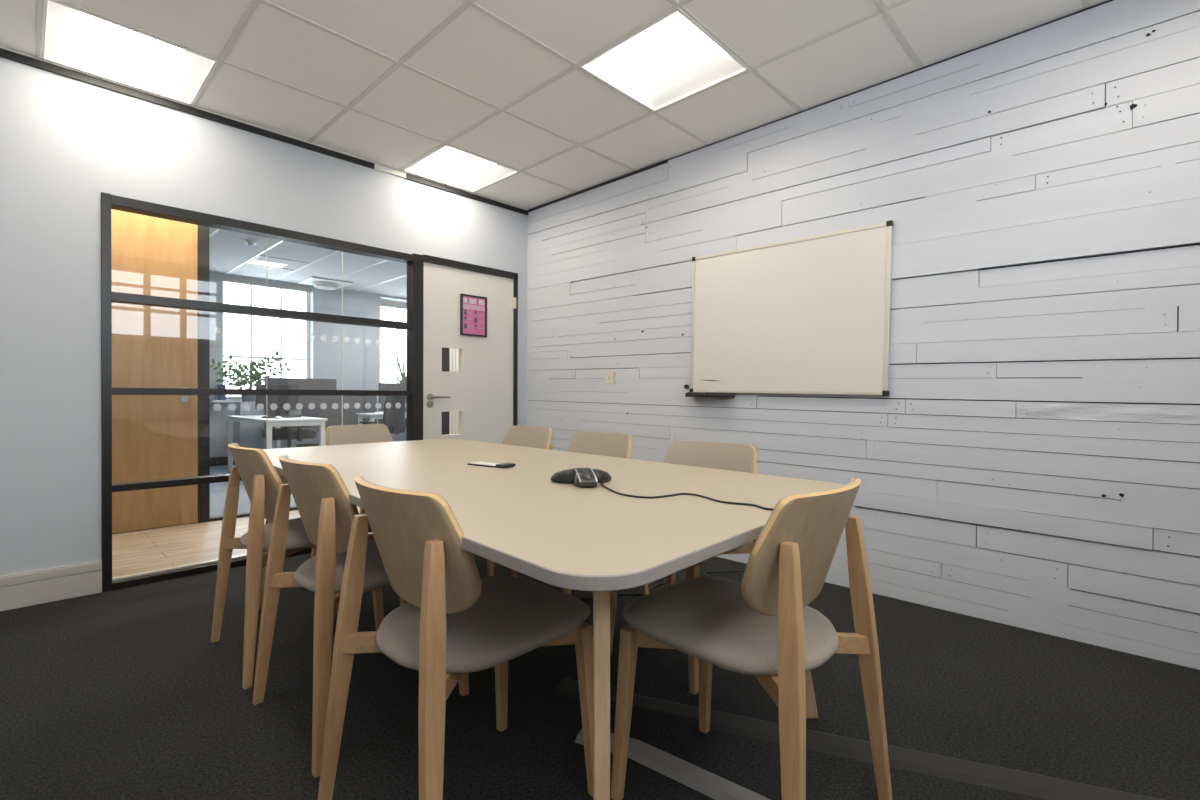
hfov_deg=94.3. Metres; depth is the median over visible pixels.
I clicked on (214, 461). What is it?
baseboard
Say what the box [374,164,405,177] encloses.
trim
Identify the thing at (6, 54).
trim
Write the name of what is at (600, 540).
meeting table
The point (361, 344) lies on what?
wall
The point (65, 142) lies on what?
wall
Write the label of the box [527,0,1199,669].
wall
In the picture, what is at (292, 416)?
keyboard
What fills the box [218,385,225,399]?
folder
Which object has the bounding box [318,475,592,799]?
dining chair
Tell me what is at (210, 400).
shelf
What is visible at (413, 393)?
window
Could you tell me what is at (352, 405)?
screen
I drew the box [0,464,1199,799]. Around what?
floor
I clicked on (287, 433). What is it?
office chair
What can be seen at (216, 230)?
ceiling light
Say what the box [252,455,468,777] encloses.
dining chair
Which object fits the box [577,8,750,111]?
ceiling light
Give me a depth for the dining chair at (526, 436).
3.49 m
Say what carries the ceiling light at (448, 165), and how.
attached to the ceiling at (476, 54)
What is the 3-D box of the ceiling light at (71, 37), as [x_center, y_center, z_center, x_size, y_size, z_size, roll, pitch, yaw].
[-2.234,-1.650,2.646,0.596,0.069,0.596,1,1,44]
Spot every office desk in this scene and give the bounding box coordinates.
[226,415,327,469]
[356,412,405,424]
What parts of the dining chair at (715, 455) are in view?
leg, leg, leg, backrest, seat, rail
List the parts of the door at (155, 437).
handle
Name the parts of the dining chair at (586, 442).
leg, leg, backrest, leg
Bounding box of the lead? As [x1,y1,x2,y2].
[704,570,744,575]
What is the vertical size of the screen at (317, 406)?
1.245 m
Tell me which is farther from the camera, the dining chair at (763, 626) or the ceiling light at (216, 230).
the ceiling light at (216, 230)
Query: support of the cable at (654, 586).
on the floor
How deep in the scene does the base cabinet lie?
7.75 m
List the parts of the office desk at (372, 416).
leg, rail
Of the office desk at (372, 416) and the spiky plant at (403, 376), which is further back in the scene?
the spiky plant at (403, 376)
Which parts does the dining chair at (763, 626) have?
leg, rail, leg, seat, rail, leg, backrest, rail, leg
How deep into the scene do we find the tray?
3.42 m
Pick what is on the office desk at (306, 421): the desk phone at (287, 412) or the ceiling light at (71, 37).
the desk phone at (287, 412)
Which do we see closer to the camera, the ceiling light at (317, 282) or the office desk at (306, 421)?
the office desk at (306, 421)
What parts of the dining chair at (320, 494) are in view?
leg, rail, backrest, leg, seat, rail, leg, leg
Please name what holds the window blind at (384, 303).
attached to the window at (397, 309)
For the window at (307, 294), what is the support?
in the wall at (361, 344)
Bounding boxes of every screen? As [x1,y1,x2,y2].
[265,377,335,431]
[336,396,376,425]
[379,383,405,427]
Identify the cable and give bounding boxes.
[578,582,676,599]
[600,482,773,510]
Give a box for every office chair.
[262,426,316,447]
[359,390,405,433]
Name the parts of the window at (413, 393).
rail, rail, rail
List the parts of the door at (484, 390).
lock plate, handle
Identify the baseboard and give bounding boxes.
[0,560,101,610]
[210,456,234,465]
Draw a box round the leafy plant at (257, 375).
[210,350,290,401]
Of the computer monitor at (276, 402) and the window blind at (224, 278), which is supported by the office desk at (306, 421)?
the computer monitor at (276, 402)
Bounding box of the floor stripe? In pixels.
[553,679,1161,799]
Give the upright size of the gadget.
0.014 m
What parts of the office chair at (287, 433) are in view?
seat, armrest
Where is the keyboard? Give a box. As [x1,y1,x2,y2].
[261,415,300,417]
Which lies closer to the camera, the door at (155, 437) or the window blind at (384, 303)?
the door at (155, 437)
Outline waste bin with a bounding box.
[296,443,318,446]
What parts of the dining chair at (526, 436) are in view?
leg, backrest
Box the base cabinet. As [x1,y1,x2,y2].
[235,401,261,465]
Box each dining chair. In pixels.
[211,443,383,689]
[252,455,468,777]
[311,424,392,556]
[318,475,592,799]
[488,426,551,575]
[511,431,648,595]
[610,440,756,694]
[611,477,892,799]
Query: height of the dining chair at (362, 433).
0.810 m
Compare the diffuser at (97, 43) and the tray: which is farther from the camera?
the tray
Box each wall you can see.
[0,57,528,575]
[210,271,406,456]
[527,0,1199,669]
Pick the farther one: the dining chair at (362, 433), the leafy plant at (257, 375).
the leafy plant at (257, 375)
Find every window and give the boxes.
[101,192,423,591]
[197,225,449,522]
[222,281,309,401]
[380,298,406,382]
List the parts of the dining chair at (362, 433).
leg, backrest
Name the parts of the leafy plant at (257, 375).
pot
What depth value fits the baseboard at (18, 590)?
2.68 m
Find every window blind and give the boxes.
[222,276,311,292]
[380,299,406,308]
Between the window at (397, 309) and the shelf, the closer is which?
the shelf
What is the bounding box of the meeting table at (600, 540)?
[258,439,843,799]
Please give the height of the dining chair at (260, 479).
0.810 m
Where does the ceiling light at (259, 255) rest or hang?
attached to the ceiling at (228, 250)
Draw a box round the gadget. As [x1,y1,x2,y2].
[467,462,515,467]
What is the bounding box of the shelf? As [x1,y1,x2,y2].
[210,400,231,401]
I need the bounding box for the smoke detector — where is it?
[245,240,256,245]
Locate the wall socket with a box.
[606,372,614,383]
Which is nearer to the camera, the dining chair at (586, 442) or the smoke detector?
the dining chair at (586, 442)
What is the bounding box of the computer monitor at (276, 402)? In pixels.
[256,384,298,415]
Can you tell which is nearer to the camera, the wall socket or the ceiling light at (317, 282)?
the wall socket
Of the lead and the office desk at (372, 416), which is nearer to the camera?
the lead
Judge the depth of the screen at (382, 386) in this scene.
9.18 m
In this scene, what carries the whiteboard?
attached to the wall at (1030, 460)
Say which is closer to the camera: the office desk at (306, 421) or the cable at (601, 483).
the cable at (601, 483)
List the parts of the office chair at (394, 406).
armrest, backrest, seat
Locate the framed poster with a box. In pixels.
[460,293,486,336]
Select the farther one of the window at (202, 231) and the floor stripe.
the window at (202, 231)
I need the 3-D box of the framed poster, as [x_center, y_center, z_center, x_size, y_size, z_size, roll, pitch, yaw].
[-0.995,-0.664,4.397,0.018,0.320,0.238,1,1,44]
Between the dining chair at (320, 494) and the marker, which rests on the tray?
the marker
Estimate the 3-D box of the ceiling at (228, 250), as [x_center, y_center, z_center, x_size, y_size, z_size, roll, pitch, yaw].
[-3.390,-1.808,7.235,4.310,0.050,7.300,1,1,44]
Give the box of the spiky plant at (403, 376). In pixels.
[396,356,405,382]
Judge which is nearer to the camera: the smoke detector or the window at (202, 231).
the window at (202, 231)
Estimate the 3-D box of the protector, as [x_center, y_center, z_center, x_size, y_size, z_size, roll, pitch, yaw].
[0.424,0.989,1.331,1.173,0.012,0.118,1,1,35]
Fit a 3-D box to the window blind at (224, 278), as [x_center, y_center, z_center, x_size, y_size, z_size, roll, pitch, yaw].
[-4.957,-1.746,8.346,0.048,0.117,1.190,1,1,44]
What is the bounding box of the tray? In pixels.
[685,393,734,397]
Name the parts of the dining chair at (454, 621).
leg, rail, backrest, leg, rail, seat, leg, rail, leg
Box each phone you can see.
[285,410,300,415]
[550,467,611,487]
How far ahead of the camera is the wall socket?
4.10 m
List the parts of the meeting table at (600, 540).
leg, leg, leg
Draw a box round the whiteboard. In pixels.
[689,220,893,395]
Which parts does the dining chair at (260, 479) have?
leg, rail, leg, backrest, rail, seat, rail, leg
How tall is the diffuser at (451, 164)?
0.008 m
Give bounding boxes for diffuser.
[73,12,183,85]
[418,148,496,180]
[598,16,726,92]
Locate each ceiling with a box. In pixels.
[0,0,1105,209]
[209,227,406,297]
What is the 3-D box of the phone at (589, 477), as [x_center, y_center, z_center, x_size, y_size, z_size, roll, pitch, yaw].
[-0.052,0.239,1.755,0.200,0.047,0.174,0,0,-9]
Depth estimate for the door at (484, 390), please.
4.39 m
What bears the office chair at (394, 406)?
on the floor
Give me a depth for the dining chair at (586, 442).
2.94 m
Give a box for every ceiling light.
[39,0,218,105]
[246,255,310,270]
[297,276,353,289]
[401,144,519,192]
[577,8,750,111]
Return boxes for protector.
[575,729,770,799]
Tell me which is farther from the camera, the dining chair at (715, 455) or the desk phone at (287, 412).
the desk phone at (287, 412)
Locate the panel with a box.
[449,348,458,434]
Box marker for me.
[687,392,705,393]
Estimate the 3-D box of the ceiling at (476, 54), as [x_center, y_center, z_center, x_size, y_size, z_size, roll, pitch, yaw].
[-0.185,-1.621,1.921,4.600,0.026,3.520,1,1,44]
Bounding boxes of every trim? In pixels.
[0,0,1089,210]
[0,0,1112,214]
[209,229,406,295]
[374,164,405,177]
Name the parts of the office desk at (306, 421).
leg, rail, leg, leg, rail, leg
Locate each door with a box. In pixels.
[111,209,197,533]
[423,254,517,443]
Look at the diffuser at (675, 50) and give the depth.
2.70 m
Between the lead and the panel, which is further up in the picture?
the panel

